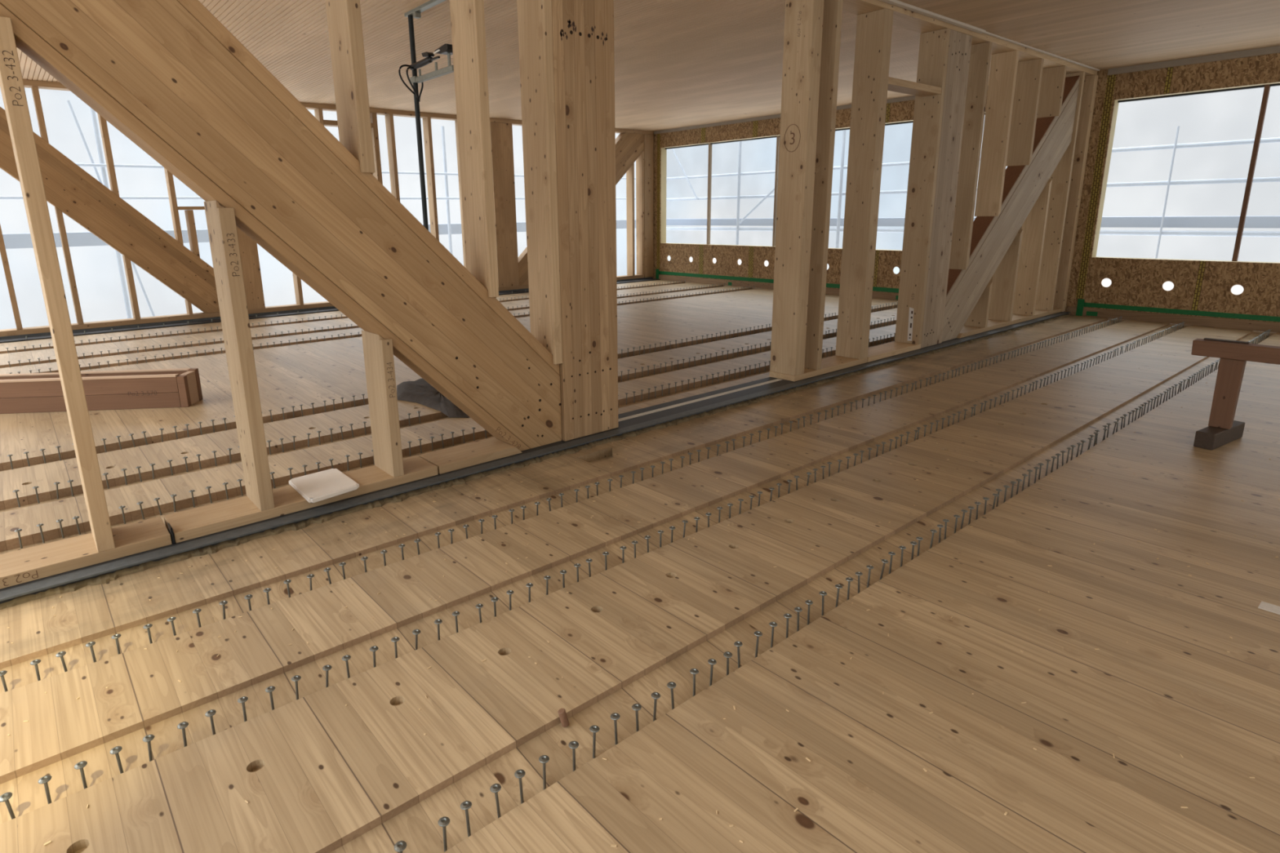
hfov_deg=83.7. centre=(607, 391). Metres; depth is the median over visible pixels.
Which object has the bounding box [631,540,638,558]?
screw
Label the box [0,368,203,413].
beam
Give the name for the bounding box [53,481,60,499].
screw
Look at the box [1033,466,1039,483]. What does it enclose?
screw
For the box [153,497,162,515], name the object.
screw
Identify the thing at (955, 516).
screw
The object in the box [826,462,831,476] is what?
screw
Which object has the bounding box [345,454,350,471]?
screw
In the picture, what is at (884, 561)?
screw
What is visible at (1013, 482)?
screw
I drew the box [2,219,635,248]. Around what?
deck
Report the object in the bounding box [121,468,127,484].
screw
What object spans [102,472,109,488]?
screw
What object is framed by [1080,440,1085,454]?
screw
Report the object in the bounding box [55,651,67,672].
screw
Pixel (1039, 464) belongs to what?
screw
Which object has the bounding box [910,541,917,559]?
screw
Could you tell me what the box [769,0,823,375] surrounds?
stud
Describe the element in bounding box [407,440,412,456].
screw
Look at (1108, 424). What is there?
screw
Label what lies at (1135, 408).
screw
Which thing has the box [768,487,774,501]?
screw
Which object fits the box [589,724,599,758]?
screw
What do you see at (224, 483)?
screw
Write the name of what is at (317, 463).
screw
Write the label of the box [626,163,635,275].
stud
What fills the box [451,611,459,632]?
screw
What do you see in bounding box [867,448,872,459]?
screw
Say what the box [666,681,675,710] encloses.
screw
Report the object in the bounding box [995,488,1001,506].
screw
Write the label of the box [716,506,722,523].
screw
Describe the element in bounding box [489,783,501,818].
screw
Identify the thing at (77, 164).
tube
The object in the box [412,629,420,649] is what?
screw
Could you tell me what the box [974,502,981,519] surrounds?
screw
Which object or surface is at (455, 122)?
stud
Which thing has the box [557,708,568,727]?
plug
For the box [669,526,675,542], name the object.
screw
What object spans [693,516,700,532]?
screw
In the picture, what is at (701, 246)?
tape
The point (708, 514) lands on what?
screw
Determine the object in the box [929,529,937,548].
screw
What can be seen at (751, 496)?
screw
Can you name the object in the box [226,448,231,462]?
screw
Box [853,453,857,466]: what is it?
screw
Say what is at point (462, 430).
screw
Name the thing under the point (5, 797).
screw
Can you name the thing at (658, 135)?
tape
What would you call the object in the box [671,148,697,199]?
tube
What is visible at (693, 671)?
screw
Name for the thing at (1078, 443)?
screw
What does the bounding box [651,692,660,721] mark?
screw
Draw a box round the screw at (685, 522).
[682,520,688,537]
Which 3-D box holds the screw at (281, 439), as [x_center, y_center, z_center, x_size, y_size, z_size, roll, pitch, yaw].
[-2.206,0.374,4.842,0.030,0.112,0.030,6,16,27]
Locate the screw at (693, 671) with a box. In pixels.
[689,668,698,696]
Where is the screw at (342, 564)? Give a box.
[338,562,346,579]
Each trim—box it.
[653,85,988,133]
[880,0,986,33]
[983,31,1099,71]
[1107,45,1279,75]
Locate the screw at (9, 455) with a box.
[7,454,13,469]
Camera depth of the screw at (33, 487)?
4.02 m
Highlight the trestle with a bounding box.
[1191,337,1279,450]
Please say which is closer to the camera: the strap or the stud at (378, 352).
the strap
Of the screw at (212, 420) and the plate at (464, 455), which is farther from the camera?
the screw at (212, 420)
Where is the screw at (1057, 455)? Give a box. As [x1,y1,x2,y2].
[1055,453,1061,469]
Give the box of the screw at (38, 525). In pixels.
[36,524,44,543]
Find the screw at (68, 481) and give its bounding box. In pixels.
[67,480,73,496]
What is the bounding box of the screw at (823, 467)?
[820,465,825,479]
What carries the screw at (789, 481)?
on the floor
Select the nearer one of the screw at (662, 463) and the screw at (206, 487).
the screw at (206, 487)
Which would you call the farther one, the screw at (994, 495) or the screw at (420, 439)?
the screw at (420, 439)
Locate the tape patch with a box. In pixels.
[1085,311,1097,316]
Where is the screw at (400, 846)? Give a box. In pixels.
[394,840,406,852]
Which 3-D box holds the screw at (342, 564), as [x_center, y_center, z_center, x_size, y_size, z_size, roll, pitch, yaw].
[-1.140,0.794,3.086,0.030,0.112,0.030,8,17,38]
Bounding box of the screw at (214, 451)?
[211,450,217,466]
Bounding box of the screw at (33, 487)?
[32,486,39,503]
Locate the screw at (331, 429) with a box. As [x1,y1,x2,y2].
[328,428,333,442]
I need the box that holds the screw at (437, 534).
[434,532,440,548]
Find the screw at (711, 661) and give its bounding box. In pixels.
[707,658,716,686]
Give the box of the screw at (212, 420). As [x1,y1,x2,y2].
[210,419,214,432]
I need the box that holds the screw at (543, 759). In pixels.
[538,755,549,790]
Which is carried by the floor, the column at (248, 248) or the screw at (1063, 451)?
the screw at (1063, 451)
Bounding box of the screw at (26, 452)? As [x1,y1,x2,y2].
[23,451,30,466]
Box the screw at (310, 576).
[306,573,314,591]
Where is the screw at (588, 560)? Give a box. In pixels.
[585,558,592,577]
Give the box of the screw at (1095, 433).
[1093,432,1098,446]
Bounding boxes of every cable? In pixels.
[398,64,415,94]
[406,66,419,98]
[417,82,423,102]
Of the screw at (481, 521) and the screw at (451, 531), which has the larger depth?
the screw at (481, 521)
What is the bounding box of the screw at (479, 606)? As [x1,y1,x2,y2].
[475,604,483,622]
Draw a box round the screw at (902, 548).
[898,546,906,567]
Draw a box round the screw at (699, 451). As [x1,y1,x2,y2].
[696,449,701,462]
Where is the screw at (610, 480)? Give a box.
[607,479,612,491]
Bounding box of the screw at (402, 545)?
[398,543,404,559]
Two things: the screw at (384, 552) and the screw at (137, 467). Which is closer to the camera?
the screw at (384, 552)
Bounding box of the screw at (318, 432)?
[316,431,320,444]
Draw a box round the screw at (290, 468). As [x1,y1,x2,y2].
[287,467,293,479]
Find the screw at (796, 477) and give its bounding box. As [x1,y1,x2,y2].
[794,475,799,490]
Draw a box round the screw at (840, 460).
[837,459,842,472]
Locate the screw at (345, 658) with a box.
[342,654,351,678]
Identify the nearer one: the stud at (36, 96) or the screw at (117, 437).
the screw at (117, 437)
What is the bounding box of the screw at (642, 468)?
[640,467,644,480]
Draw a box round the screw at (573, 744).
[568,741,578,771]
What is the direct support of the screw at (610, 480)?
on the floor
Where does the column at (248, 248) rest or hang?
on the plate at (6, 332)
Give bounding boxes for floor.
[0,280,1279,852]
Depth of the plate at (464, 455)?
4.35 m
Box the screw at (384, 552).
[380,550,386,565]
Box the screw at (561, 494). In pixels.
[558,493,564,507]
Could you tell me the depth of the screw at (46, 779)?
1.91 m
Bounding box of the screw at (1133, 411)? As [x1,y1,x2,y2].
[1131,409,1136,422]
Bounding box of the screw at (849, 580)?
[845,577,853,600]
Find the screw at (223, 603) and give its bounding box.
[218,600,227,619]
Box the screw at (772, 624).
[768,622,777,648]
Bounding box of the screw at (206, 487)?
[205,486,212,503]
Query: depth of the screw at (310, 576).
2.98 m
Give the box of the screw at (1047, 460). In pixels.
[1044,459,1051,475]
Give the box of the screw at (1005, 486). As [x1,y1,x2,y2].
[1003,484,1009,502]
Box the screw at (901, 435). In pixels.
[899,434,904,446]
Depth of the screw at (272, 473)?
4.19 m
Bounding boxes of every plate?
[0,274,644,337]
[0,516,172,589]
[22,79,653,134]
[163,455,438,542]
[418,437,522,474]
[769,355,867,381]
[842,0,1097,75]
[866,341,920,362]
[956,307,1061,337]
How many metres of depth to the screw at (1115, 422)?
4.93 m
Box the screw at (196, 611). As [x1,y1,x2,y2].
[192,608,201,627]
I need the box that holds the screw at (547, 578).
[543,575,551,595]
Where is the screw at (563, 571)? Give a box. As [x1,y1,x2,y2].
[560,569,566,587]
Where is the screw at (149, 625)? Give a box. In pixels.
[142,623,152,644]
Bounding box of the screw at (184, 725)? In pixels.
[177,721,188,746]
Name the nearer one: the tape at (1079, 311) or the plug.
the plug
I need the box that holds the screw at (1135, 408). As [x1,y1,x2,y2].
[1133,408,1139,421]
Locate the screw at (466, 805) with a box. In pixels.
[460,800,471,837]
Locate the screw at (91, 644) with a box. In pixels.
[85,641,96,662]
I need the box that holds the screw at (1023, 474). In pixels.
[1022,473,1027,490]
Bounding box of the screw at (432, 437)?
[430,436,434,450]
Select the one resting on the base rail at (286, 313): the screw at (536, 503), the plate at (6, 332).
the plate at (6, 332)
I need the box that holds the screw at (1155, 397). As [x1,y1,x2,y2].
[1152,396,1158,408]
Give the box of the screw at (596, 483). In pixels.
[594,482,599,495]
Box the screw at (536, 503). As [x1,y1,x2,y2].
[534,502,540,515]
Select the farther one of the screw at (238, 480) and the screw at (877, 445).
the screw at (877, 445)
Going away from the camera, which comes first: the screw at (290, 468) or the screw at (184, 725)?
the screw at (184, 725)
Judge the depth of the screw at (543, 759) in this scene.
1.96 m
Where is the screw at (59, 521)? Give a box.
[56,519,64,537]
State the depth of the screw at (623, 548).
3.19 m
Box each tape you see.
[655,268,658,279]
[657,133,660,268]
[658,271,898,293]
[698,244,703,274]
[701,127,705,142]
[747,246,753,277]
[752,120,758,137]
[872,250,879,286]
[884,102,890,122]
[1075,74,1115,298]
[1075,298,1084,315]
[1083,302,1279,321]
[1163,66,1173,93]
[1191,261,1206,310]
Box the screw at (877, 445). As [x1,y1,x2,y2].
[875,444,879,457]
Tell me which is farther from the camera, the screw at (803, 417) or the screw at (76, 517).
the screw at (803, 417)
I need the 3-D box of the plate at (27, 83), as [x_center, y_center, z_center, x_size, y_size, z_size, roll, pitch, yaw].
[-4.466,-4.550,11.468,14.130,0.071,0.200,-12,18,-38]
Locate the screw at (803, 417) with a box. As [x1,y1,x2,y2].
[801,416,805,426]
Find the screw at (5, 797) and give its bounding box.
[0,791,15,819]
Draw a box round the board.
[288,468,359,502]
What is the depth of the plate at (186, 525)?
3.62 m
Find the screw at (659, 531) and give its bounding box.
[657,530,663,547]
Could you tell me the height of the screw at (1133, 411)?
0.113 m
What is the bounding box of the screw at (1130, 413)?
[1127,412,1132,425]
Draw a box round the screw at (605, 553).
[602,551,608,570]
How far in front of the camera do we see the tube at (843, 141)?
13.85 m
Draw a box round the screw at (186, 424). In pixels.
[184,423,189,437]
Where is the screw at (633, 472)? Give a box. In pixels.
[631,471,635,484]
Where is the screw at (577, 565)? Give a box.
[573,563,581,582]
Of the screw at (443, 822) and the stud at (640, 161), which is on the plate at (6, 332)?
the stud at (640, 161)
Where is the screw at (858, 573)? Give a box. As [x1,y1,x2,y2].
[855,571,862,593]
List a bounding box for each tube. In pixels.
[0,195,635,199]
[66,100,155,316]
[75,163,635,179]
[89,106,132,318]
[440,125,452,253]
[666,137,1279,180]
[666,177,1279,200]
[666,226,1279,236]
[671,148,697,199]
[735,141,741,244]
[738,130,836,223]
[835,129,845,248]
[1155,125,1179,258]
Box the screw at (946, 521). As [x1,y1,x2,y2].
[942,519,949,539]
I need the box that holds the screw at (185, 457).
[182,456,188,471]
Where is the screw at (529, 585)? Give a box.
[525,582,533,602]
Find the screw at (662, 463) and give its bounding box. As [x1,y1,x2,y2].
[660,462,665,474]
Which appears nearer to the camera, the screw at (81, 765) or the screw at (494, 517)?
the screw at (81, 765)
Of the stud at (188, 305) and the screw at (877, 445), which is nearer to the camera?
the screw at (877, 445)
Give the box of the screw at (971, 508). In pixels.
[968,506,974,524]
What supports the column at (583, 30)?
on the base rail at (650, 416)
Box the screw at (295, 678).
[291,675,301,700]
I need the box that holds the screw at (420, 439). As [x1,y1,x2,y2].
[417,438,422,453]
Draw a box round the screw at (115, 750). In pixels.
[109,746,124,773]
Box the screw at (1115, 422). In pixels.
[1111,421,1118,435]
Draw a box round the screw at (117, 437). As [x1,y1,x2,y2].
[115,435,121,449]
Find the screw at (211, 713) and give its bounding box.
[204,709,216,734]
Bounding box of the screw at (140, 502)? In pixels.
[137,501,144,519]
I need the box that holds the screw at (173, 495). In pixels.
[170,493,177,511]
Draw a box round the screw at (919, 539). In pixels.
[915,537,923,556]
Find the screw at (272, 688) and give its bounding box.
[265,685,275,710]
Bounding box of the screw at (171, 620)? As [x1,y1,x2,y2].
[167,617,176,635]
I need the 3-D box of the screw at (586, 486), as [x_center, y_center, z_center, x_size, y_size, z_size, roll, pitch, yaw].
[-0.109,0.573,3.914,0.030,0.112,0.030,-11,17,-35]
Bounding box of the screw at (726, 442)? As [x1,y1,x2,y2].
[724,441,729,452]
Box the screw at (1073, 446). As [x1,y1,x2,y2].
[1070,444,1075,460]
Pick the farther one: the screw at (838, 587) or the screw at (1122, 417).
the screw at (1122, 417)
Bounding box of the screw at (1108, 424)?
[1106,422,1111,437]
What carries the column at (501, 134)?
on the plate at (6, 332)
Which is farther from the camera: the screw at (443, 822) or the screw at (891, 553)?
the screw at (891, 553)
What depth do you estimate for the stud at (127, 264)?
10.13 m
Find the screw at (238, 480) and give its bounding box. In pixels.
[236,479,243,495]
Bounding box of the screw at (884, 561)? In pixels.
[879,559,888,580]
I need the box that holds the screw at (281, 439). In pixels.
[279,438,284,452]
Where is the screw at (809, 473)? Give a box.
[806,471,811,485]
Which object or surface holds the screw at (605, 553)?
on the floor
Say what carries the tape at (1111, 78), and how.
attached to the wall
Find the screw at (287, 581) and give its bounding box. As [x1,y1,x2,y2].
[283,579,291,597]
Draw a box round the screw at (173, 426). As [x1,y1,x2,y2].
[172,426,177,439]
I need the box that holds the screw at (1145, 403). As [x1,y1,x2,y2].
[1142,402,1147,415]
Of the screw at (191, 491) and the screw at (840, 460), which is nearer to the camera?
the screw at (191, 491)
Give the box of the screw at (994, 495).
[991,493,999,510]
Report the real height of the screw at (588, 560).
0.113 m
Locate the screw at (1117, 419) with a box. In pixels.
[1115,417,1120,432]
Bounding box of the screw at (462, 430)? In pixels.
[460,429,464,443]
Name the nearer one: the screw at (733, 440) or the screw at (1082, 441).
the screw at (1082, 441)
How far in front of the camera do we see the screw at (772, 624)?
2.58 m
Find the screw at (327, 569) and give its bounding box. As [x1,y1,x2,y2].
[323,567,331,584]
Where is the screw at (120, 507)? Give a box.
[119,506,125,524]
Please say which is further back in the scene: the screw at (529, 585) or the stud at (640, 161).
the stud at (640, 161)
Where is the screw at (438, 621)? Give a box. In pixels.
[434,618,442,640]
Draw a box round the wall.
[653,52,1279,322]
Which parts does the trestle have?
wood strip, post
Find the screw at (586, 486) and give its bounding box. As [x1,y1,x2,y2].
[585,485,590,498]
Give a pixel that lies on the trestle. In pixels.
(1222, 429)
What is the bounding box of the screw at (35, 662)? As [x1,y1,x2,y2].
[30,659,40,680]
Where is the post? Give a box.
[644,133,653,277]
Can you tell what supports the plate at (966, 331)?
on the base rail at (650, 416)
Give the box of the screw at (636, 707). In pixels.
[631,703,641,731]
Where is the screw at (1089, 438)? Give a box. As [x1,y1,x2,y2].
[1087,437,1093,449]
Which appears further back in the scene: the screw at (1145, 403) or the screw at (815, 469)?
the screw at (1145, 403)
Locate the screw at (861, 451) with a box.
[859,450,864,463]
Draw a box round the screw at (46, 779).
[37,775,52,804]
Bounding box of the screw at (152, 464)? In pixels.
[149,463,155,479]
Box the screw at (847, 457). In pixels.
[845,456,850,469]
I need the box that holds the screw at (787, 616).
[783,613,791,638]
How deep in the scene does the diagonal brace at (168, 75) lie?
3.38 m
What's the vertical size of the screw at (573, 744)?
0.112 m
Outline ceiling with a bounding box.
[16,0,1279,131]
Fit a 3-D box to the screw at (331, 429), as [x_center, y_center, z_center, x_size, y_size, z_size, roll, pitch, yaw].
[-1.953,0.318,5.053,0.029,0.113,0.029,-8,15,-25]
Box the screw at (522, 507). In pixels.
[520,506,526,519]
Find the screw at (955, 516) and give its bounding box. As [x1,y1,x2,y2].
[953,515,959,533]
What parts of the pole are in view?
arm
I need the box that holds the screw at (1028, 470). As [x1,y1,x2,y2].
[1026,469,1032,486]
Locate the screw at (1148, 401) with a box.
[1146,400,1151,413]
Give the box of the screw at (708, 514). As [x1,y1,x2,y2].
[705,512,711,527]
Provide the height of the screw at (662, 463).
0.113 m
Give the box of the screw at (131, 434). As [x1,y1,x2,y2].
[128,433,135,447]
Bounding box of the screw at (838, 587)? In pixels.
[835,584,842,608]
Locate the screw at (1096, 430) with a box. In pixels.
[1094,429,1099,444]
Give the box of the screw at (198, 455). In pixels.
[195,453,201,469]
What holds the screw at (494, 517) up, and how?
on the floor
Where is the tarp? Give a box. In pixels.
[396,377,469,417]
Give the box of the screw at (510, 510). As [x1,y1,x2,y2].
[508,509,514,524]
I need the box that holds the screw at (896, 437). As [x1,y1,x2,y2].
[894,436,899,448]
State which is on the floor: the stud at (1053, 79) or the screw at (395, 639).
the screw at (395, 639)
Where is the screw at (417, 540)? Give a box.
[413,538,420,555]
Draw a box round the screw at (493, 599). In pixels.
[490,597,497,617]
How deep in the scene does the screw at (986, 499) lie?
3.67 m
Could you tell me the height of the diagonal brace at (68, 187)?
3.044 m
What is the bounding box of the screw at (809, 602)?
[804,600,813,625]
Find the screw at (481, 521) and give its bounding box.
[478,519,484,533]
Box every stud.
[0,16,115,552]
[0,224,22,329]
[31,85,48,142]
[54,206,84,324]
[97,112,119,196]
[122,255,140,319]
[164,167,183,244]
[184,209,199,257]
[184,299,192,314]
[204,200,274,511]
[292,272,303,304]
[314,108,324,125]
[325,0,375,174]
[361,329,404,477]
[369,112,382,184]
[384,114,399,201]
[422,116,439,240]
[449,0,498,297]
[454,120,466,267]
[516,0,562,364]
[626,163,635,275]
[635,151,644,275]
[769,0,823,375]
[804,0,843,370]
[835,8,893,359]
[894,27,950,344]
[920,29,972,348]
[949,41,992,269]
[964,281,992,327]
[974,49,1019,216]
[988,229,1022,321]
[1005,57,1044,166]
[1013,179,1052,315]
[1035,71,1085,311]
[1036,65,1066,118]
[1053,74,1097,311]
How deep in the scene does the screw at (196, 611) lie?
2.73 m
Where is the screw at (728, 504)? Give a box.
[727,503,733,518]
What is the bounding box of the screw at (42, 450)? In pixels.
[40,448,46,463]
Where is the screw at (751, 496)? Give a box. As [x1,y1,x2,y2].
[748,495,754,509]
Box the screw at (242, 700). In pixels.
[237,696,248,722]
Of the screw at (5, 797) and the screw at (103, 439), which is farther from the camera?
the screw at (103, 439)
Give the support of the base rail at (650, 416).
on the floor
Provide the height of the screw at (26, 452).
0.112 m
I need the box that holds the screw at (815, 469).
[813,468,817,482]
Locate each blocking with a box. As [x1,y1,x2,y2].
[177,206,204,209]
[323,119,373,128]
[887,76,941,96]
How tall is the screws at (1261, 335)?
0.118 m
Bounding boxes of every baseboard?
[653,274,898,300]
[1066,306,1279,333]
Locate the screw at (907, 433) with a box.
[906,431,910,444]
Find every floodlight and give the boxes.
[409,51,439,70]
[433,43,453,54]
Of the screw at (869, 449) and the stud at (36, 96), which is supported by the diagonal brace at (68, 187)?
the stud at (36, 96)
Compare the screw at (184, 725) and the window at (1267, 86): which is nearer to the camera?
the screw at (184, 725)
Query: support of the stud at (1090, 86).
on the base rail at (650, 416)
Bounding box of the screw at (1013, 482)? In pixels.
[1010,480,1016,497]
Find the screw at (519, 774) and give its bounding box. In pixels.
[514,768,525,804]
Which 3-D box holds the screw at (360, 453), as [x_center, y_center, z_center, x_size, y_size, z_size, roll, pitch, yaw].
[-1.563,0.445,4.521,0.029,0.113,0.029,5,15,22]
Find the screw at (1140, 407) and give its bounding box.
[1137,406,1142,418]
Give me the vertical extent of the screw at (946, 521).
0.113 m
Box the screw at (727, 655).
[723,651,732,675]
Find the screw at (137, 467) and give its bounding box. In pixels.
[135,466,142,482]
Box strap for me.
[167,522,175,544]
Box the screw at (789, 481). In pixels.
[786,480,792,493]
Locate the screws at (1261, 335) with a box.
[5,280,1271,422]
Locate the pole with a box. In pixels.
[404,0,453,230]
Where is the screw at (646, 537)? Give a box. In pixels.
[644,535,650,552]
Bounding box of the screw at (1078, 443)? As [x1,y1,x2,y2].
[1075,442,1081,457]
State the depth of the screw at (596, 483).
3.95 m
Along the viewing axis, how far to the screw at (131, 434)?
4.99 m
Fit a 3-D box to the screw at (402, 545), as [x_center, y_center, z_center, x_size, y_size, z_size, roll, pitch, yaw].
[-0.933,0.750,3.250,0.030,0.112,0.030,13,20,39]
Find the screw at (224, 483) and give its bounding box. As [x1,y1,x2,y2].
[222,482,228,499]
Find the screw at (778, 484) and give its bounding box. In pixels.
[776,483,782,497]
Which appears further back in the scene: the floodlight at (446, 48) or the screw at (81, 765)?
the floodlight at (446, 48)
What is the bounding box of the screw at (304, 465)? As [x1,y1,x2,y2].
[302,464,307,475]
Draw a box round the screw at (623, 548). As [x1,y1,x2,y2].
[619,546,626,563]
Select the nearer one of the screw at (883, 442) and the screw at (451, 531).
the screw at (451, 531)
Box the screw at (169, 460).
[167,459,173,475]
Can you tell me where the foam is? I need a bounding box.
[0,314,1069,609]
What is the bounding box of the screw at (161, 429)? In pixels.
[159,428,164,442]
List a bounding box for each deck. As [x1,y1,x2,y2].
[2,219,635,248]
[666,215,1279,227]
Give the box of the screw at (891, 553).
[888,551,895,573]
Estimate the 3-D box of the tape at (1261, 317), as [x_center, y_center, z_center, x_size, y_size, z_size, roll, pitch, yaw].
[8.791,-0.640,7.598,0.003,0.060,6.640,-12,18,-38]
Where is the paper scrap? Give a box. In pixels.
[1257,600,1279,614]
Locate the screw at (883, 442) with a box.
[881,441,886,454]
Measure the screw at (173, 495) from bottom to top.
0.113 m
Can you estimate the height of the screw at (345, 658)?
0.112 m
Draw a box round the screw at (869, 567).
[866,565,873,587]
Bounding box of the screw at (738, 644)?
[733,640,742,668]
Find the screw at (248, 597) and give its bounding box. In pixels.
[244,594,252,610]
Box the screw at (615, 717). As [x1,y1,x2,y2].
[609,712,620,745]
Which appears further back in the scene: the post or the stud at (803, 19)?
the post
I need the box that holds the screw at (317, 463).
[315,462,320,471]
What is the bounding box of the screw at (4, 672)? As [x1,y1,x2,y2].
[0,670,8,692]
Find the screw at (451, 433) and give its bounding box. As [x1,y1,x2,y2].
[449,431,454,445]
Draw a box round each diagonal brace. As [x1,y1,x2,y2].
[0,0,561,451]
[0,106,219,313]
[518,132,644,285]
[942,75,1079,342]
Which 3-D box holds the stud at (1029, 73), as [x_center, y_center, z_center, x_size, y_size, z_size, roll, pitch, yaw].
[4.995,-3.326,8.570,0.062,1.188,0.270,-12,18,-38]
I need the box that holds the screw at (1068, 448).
[1066,447,1071,463]
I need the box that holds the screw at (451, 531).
[448,528,454,543]
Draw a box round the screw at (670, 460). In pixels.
[668,458,673,471]
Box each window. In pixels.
[660,112,985,250]
[1092,81,1279,262]
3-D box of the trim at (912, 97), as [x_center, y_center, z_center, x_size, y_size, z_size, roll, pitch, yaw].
[3.666,-4.991,12.733,0.020,0.060,8.200,-12,18,-38]
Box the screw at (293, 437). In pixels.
[291,435,296,449]
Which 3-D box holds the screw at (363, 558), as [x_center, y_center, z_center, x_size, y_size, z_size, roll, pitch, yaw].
[-1.063,0.781,3.134,0.029,0.113,0.029,-1,14,-3]
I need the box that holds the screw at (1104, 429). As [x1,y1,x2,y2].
[1102,428,1108,440]
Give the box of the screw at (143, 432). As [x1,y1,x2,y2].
[141,431,147,444]
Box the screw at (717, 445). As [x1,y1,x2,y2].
[715,444,720,455]
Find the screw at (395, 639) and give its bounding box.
[391,636,399,658]
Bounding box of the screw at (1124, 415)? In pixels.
[1122,413,1127,427]
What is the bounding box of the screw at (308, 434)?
[306,433,311,447]
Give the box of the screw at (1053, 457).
[1050,456,1057,472]
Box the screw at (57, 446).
[55,445,61,461]
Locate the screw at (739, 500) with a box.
[737,498,743,514]
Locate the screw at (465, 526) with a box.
[462,524,469,538]
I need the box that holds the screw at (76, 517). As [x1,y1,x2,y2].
[72,515,80,534]
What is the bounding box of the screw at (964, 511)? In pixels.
[960,509,967,528]
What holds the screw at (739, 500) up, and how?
on the floor
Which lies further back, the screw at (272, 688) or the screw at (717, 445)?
the screw at (717, 445)
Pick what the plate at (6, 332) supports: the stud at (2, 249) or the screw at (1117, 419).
the stud at (2, 249)
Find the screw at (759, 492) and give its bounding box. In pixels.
[757,491,762,506]
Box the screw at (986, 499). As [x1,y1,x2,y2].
[982,497,989,515]
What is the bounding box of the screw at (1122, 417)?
[1120,416,1124,429]
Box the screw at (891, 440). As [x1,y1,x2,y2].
[888,439,893,451]
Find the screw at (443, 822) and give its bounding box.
[437,816,449,852]
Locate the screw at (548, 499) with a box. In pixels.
[546,497,551,511]
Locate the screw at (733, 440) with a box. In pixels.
[731,439,735,450]
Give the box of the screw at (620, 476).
[618,475,623,488]
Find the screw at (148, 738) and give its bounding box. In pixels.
[142,734,154,761]
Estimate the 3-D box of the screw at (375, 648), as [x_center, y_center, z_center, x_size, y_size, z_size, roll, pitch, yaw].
[-0.808,0.940,2.481,0.029,0.113,0.029,-2,14,-5]
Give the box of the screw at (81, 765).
[74,760,87,789]
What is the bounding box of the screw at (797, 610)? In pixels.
[794,607,802,631]
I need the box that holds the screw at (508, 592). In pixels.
[506,590,513,610]
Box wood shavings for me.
[7,346,1279,847]
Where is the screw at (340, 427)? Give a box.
[338,426,343,439]
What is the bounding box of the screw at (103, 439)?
[101,438,106,452]
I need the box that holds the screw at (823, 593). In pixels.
[819,591,826,616]
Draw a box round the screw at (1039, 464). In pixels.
[1038,462,1044,479]
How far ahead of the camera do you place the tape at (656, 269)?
16.42 m
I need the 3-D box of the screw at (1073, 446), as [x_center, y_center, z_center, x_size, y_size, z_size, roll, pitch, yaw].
[2.899,0.392,4.462,0.029,0.113,0.029,-10,16,-31]
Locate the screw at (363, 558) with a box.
[360,556,368,572]
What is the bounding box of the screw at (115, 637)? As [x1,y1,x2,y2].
[111,634,120,654]
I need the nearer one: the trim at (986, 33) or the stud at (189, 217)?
the trim at (986, 33)
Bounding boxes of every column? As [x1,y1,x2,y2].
[236,226,265,309]
[489,121,519,287]
[551,0,618,441]
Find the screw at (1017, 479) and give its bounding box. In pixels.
[1015,478,1022,494]
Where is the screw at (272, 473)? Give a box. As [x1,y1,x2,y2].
[270,471,275,488]
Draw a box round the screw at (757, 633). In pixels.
[754,631,762,657]
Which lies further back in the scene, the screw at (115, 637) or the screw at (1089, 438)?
the screw at (1089, 438)
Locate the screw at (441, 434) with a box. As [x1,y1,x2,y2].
[440,433,444,448]
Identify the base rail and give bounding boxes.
[0,276,660,343]
[0,311,1071,604]
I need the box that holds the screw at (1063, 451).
[1060,450,1066,466]
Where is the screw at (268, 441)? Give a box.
[266,440,271,454]
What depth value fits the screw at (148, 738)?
2.06 m
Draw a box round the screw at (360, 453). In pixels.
[357,452,362,467]
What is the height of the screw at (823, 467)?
0.113 m
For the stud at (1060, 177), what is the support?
on the plate at (966, 331)
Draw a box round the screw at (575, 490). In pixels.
[573,488,579,502]
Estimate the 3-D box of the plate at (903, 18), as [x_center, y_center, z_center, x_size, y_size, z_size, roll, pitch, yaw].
[0.983,-3.064,5.170,14.150,0.061,0.270,-12,18,-38]
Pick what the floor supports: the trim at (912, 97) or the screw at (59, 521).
the screw at (59, 521)
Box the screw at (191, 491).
[188,489,195,507]
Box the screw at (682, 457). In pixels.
[680,456,684,467]
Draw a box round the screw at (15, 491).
[13,489,20,507]
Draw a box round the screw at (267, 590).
[262,587,271,604]
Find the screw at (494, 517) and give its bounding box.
[492,515,497,529]
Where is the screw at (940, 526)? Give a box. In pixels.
[937,524,943,542]
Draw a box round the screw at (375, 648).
[369,645,377,667]
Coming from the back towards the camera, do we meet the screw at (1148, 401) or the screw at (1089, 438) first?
the screw at (1148, 401)
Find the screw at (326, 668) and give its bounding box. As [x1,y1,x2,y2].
[322,664,332,688]
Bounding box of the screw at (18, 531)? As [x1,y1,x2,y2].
[14,528,22,548]
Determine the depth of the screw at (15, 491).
3.97 m
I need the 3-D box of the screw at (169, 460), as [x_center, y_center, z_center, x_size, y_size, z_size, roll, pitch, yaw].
[-2.714,0.482,4.438,0.029,0.113,0.029,2,14,10]
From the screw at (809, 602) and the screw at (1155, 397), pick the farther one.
the screw at (1155, 397)
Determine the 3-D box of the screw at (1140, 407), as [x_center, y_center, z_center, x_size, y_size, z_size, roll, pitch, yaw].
[3.945,0.168,5.300,0.029,0.113,0.029,-5,15,-16]

